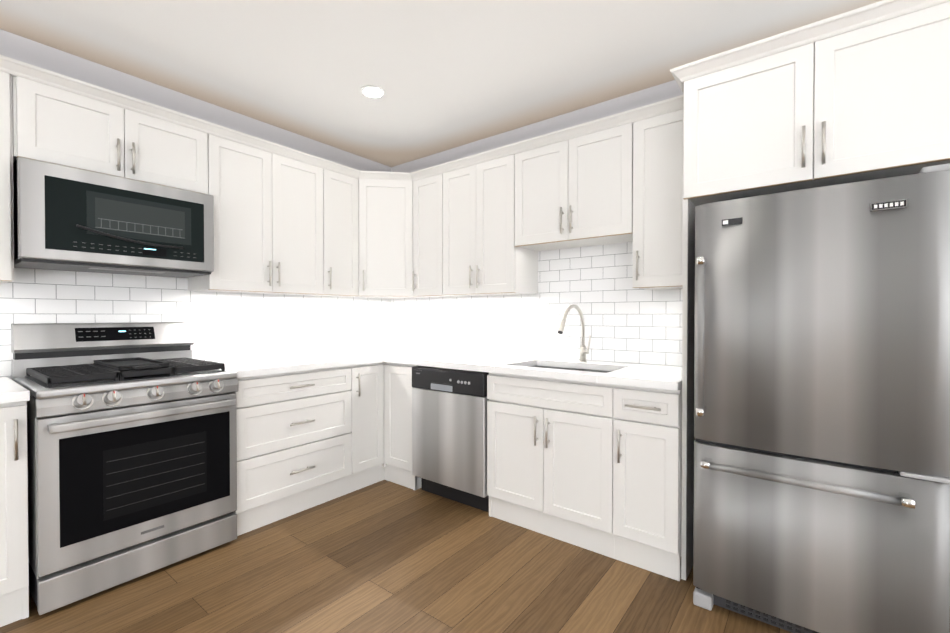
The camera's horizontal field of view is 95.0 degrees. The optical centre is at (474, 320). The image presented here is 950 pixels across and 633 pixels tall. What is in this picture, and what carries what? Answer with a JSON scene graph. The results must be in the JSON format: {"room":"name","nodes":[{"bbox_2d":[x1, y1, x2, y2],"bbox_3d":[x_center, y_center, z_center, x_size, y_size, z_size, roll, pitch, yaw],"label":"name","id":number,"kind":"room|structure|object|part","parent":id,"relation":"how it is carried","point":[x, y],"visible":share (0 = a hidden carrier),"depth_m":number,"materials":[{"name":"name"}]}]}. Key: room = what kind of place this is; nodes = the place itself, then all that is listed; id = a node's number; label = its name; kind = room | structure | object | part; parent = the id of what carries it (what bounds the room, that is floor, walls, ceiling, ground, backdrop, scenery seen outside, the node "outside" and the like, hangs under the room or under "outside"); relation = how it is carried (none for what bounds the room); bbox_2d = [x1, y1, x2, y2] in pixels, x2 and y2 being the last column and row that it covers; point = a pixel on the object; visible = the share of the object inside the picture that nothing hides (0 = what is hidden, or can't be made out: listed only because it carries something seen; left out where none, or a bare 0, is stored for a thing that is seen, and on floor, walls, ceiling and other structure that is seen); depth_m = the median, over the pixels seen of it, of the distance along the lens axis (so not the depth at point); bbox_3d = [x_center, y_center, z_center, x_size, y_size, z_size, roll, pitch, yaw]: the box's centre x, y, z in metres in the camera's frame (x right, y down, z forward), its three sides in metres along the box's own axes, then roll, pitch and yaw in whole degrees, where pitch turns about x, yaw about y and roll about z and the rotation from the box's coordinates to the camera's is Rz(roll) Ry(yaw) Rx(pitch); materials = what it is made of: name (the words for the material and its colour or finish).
{"room":"kitchen","nodes":[
{"label":"kitchen","id":0,"kind":"room"},
{"bbox_2d":[0,29,390,171],"bbox_3d":[-2.518,-0.102,1.822,0.100,2.556,5.600,0,1,38],"label":"wall","id":1,"kind":"structure","parent":0,"point":[25,50],"depth_m":2.58,"materials":[{"name":"white paint"}]},
{"bbox_2d":[0,71,13,282],"bbox_3d":[-2.245,-0.616,1.787,0.352,0.896,0.460,0,1,38],"label":"upper cabinet","id":2,"kind":"object","parent":1,"relation":"attached to","point":[6,207],"visible":1,"depth_m":1.87,"materials":[{"name":"white paint"}]},
{"bbox_2d":[12,76,207,193],"bbox_3d":[-1.870,-0.891,2.271,0.352,0.354,0.766,0,1,38],"label":"upper cabinet","id":3,"kind":"object","parent":1,"relation":"attached to","point":[51,124],"visible":0.92,"depth_m":2.12,"materials":[{"name":"white paint"}]},
{"bbox_2d":[13,157,213,277],"bbox_3d":[-1.833,-0.470,2.240,0.450,0.439,0.754,0,1,38],"label":"over-the-range microwave","id":4,"kind":"object","parent":3,"relation":"attached to","point":[67,218],"visible":1,"depth_m":2.06,"materials":[{"name":"grey"}]},
{"bbox_2d":[0,268,390,379],"bbox_3d":[-1.653,-0.001,2.857,0.006,0.607,2.894,0,1,38],"label":"tile backsplash","id":5,"kind":"structure","parent":1,"relation":"attached to","point":[228,325],"depth_m":2.77,"materials":[{"name":"white tile"}]},
{"bbox_2d":[188,134,323,294],"bbox_3d":[-1.408,-0.627,2.873,0.352,0.896,0.742,0,1,38],"label":"upper cabinet","id":6,"kind":"object","parent":1,"relation":"attached to","point":[268,222],"visible":0.94,"depth_m":2.74,"materials":[{"name":"white paint"}]},
{"bbox_2d":[308,169,358,296],"bbox_3d":[-1.088,-0.631,3.288,0.352,0.896,0.302,0,1,38],"label":"upper cabinet","id":7,"kind":"object","parent":1,"relation":"attached to","point":[340,234],"visible":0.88,"depth_m":3.20,"materials":[{"name":"white paint"}]},
{"bbox_2d":[0,480,791,632],"bbox_3d":[-0.261,1.224,0.095,5.800,0.060,5.800,0,1,38],"label":"floor","id":8,"kind":"structure","parent":0,"point":[384,556],"depth_m":1.92,"materials":[{"name":"brown wood"}]},
{"bbox_2d":[0,401,28,626],"bbox_3d":[-2.125,0.746,1.707,0.657,0.863,0.460,0,1,38],"label":"base cabinet","id":9,"kind":"object","parent":8,"relation":"on","point":[14,582],"visible":0.96,"depth_m":1.68,"materials":[{"name":"white paint"}]},
{"bbox_2d":[0,377,29,403],"bbox_3d":[-2.128,0.294,1.706,0.647,0.039,0.466,0,1,38],"label":"countertop","id":10,"kind":"structure","parent":9,"relation":"on","point":[11,391],"depth_m":1.68,"materials":[{"name":"white stone"}]},
{"bbox_2d":[11,322,238,614],"bbox_3d":[-1.715,0.595,2.176,0.727,1.156,0.750,0,1,38],"label":"range","id":11,"kind":"object","parent":8,"relation":"on","point":[132,447],"visible":0.98,"depth_m":1.97,"materials":[{"name":"grey metal"}]},
{"bbox_2d":[234,366,351,535],"bbox_3d":[-1.284,0.735,2.798,0.657,0.863,0.748,0,1,38],"label":"base cabinet","id":12,"kind":"object","parent":8,"relation":"on","point":[294,444],"visible":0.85,"depth_m":2.58,"materials":[{"name":"white paint"}]},
{"bbox_2d":[212,351,383,377],"bbox_3d":[-1.212,0.282,2.883,0.660,0.039,0.989,0,1,38],"label":"countertop","id":13,"kind":"structure","parent":12,"relation":"on","point":[248,367],"depth_m":2.77,"materials":[{"name":"white stone"}]},
{"bbox_2d":[350,362,383,492],"bbox_3d":[-0.971,0.731,3.204,0.657,0.863,0.276,0,1,38],"label":"base cabinet","id":14,"kind":"object","parent":8,"relation":"on","point":[367,389],"visible":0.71,"depth_m":3.03,"materials":[{"name":"white paint"}]},
{"bbox_2d":[382,362,386,479],"bbox_3d":[-0.658,0.731,3.164,0.042,0.863,0.042,0,1,38],"label":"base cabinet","id":15,"kind":"object","parent":8,"relation":"on","point":[384,472],"visible":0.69,"depth_m":3.16,"materials":[{"name":"white paint"}]},
{"bbox_2d":[384,363,421,489],"bbox_3d":[-0.348,0.730,3.291,0.293,0.863,0.621,0,1,38],"label":"base cabinet","id":16,"kind":"object","parent":8,"relation":"on","point":[398,387],"visible":0.4,"depth_m":3.05,"materials":[{"name":"white paint"}]},
{"bbox_2d":[351,347,419,354],"bbox_3d":[-0.717,0.276,3.525,0.660,0.039,0.330,0,1,38],"label":"countertop","id":17,"kind":"structure","parent":16,"relation":"on","point":[397,350],"depth_m":3.75,"materials":[{"name":"white stone"}]},
{"bbox_2d":[412,366,488,511],"bbox_3d":[-0.005,0.736,2.987,0.605,0.858,0.608,0,1,38],"label":"dishwasher","id":18,"kind":"object","parent":8,"relation":"on","point":[449,433],"visible":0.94,"depth_m":2.73,"materials":[{"name":"grey metal"}]},
{"bbox_2d":[487,369,613,558],"bbox_3d":[0.547,0.737,2.578,0.756,0.863,0.657,0,1,38],"label":"base cabinet","id":19,"kind":"object","parent":8,"relation":"on","point":[550,457],"visible":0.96,"depth_m":2.31,"materials":[{"name":"white paint"}]},
{"bbox_2d":[372,349,681,390],"bbox_3d":[0.059,0.282,2.954,2.589,0.039,0.650,0,1,38],"label":"countertop","id":20,"kind":"structure","parent":19,"relation":"on","point":[662,377],"depth_m":2.57,"materials":[{"name":"white stone"}]},
{"bbox_2d":[530,365,610,372],"bbox_3d":[0.537,0.390,2.559,0.675,0.166,0.406,0,1,38],"label":"sink basin","id":21,"kind":"object","parent":20,"relation":"in","point":[571,369],"visible":0.04,"depth_m":2.74,"materials":[{"name":"silver metal"}]},
{"bbox_2d":[558,304,590,361],"bbox_3d":[0.602,0.085,2.631,0.078,0.360,0.359,0,1,38],"label":"tap","id":22,"kind":"object","parent":20,"relation":"on","point":[583,351],"visible":1,"depth_m":2.73,"materials":[{"name":"silver metal"}]},
{"bbox_2d":[613,385,681,580],"bbox_3d":[0.965,0.741,2.256,0.298,0.863,0.657,0,1,38],"label":"base cabinet","id":23,"kind":"object","parent":8,"relation":"on","point":[647,464],"visible":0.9,"depth_m":2.02,"materials":[{"name":"white paint"}]},
{"bbox_2d":[681,95,695,579],"bbox_3d":[1.118,0.053,2.185,0.020,2.240,0.572,0,1,38],"label":"surround panel","id":24,"kind":"object","parent":8,"relation":"on","point":[688,438],"visible":0.29,"depth_m":1.98,"materials":[{"name":"white paint"}]},
{"bbox_2d":[693,163,949,632],"bbox_3d":[1.386,0.342,1.826,0.736,1.668,0.813,0,1,38],"label":"refrigerator","id":25,"kind":"object","parent":8,"relation":"on","point":[822,418],"visible":1,"depth_m":1.52,"materials":[{"name":"grey metal"}]},
{"bbox_2d":[0,0,881,166],"bbox_3d":[-0.261,-1.392,0.069,5.800,0.060,5.800,0,1,38],"label":"ceiling","id":26,"kind":"structure","parent":0,"point":[444,75],"depth_m":2.24,"materials":[{"name":"white paint"}]},
{"bbox_2d":[360,85,385,98],"bbox_3d":[-0.620,-1.385,2.649,0.150,0.006,0.150,0,1,38],"label":"recessed light","id":27,"kind":"object","parent":26,"relation":"in","point":[371,91],"visible":1,"depth_m":2.65,"materials":[{"name":"white plastic"}]},
{"bbox_2d":[391,80,682,172],"bbox_3d":[1.440,-0.107,2.369,5.700,2.556,0.100,0,1,38],"label":"wall","id":28,"kind":"structure","parent":0,"point":[654,94],"depth_m":2.99,"materials":[{"name":"white paint"}]},
{"bbox_2d":[336,179,428,298],"bbox_3d":[-0.713,-0.634,3.567,0.606,0.896,0.607,0,1,38],"label":"upper cabinet","id":29,"kind":"object","parent":28,"relation":"attached to","point":[391,297],"depth_m":3.35,"materials":[{"name":"white paint"}]},
{"bbox_2d":[0,55,683,180],"bbox_3d":[-0.595,-1.084,1.845,2.288,0.052,2.581,0,1,38],"label":"crown molding","id":30,"kind":"structure","parent":29,"relation":"attached to","point":[13,67],"depth_m":2.45,"materials":[{"name":"white paint"}]},
{"bbox_3d":[-0.685,-0.631,3.352,0.299,0.894,0.301,0,1,38],"label":"wall cabinet","id":31,"kind":"part","parent":29,"relation":"part of","materials":[{"name":"white wood"}]},
{"bbox_2d":[412,174,458,296],"bbox_3d":[-0.276,-0.632,3.391,0.307,0.896,0.352,0,1,38],"label":"upper cabinet","id":32,"kind":"object","parent":28,"relation":"attached to","point":[427,275],"visible":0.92,"depth_m":3.28,"materials":[{"name":"white paint"}]},
{"bbox_2d":[443,154,537,295],"bbox_3d":[0.092,-0.629,3.107,0.618,0.896,0.352,0,1,38],"label":"upper cabinet","id":33,"kind":"object","parent":28,"relation":"attached to","point":[483,255],"visible":0.96,"depth_m":2.97,"materials":[{"name":"white paint"}]},
{"bbox_2d":[391,242,682,366],"bbox_3d":[0.258,-0.119,3.213,2.596,0.837,0.006,0,1,38],"label":"tile backsplash","id":34,"kind":"structure","parent":28,"relation":"attached to","point":[625,321],"depth_m":2.93,"materials":[{"name":"white tile"}]},
{"bbox_2d":[515,123,632,250],"bbox_3d":[0.636,-0.773,2.687,0.750,0.599,0.352,0,1,38],"label":"upper cabinet","id":35,"kind":"object","parent":28,"relation":"attached to","point":[574,192],"visible":0.98,"depth_m":2.55,"materials":[{"name":"white paint"}]},
{"bbox_2d":[633,109,682,289],"bbox_3d":[1.055,-0.621,2.365,0.305,0.896,0.352,0,1,38],"label":"upper cabinet","id":36,"kind":"object","parent":28,"relation":"attached to","point":[657,202],"visible":0.79,"depth_m":2.27,"materials":[{"name":"white paint"}]},
{"bbox_2d":[683,1,949,205],"bbox_3d":[1.460,-0.802,1.877,0.918,0.525,0.628,0,1,38],"label":"upper cabinet","id":37,"kind":"object","parent":28,"relation":"attached to","point":[870,102],"visible":0.9,"depth_m":1.64,"materials":[{"name":"white paint"}]},
{"bbox_2d":[670,0,949,93],"bbox_3d":[1.329,-1.083,1.727,0.983,0.052,0.249,0,1,38],"label":"crown molding","id":38,"kind":"structure","parent":37,"relation":"attached to","point":[863,16],"depth_m":1.66,"materials":[{"name":"white paint"}]}
]}

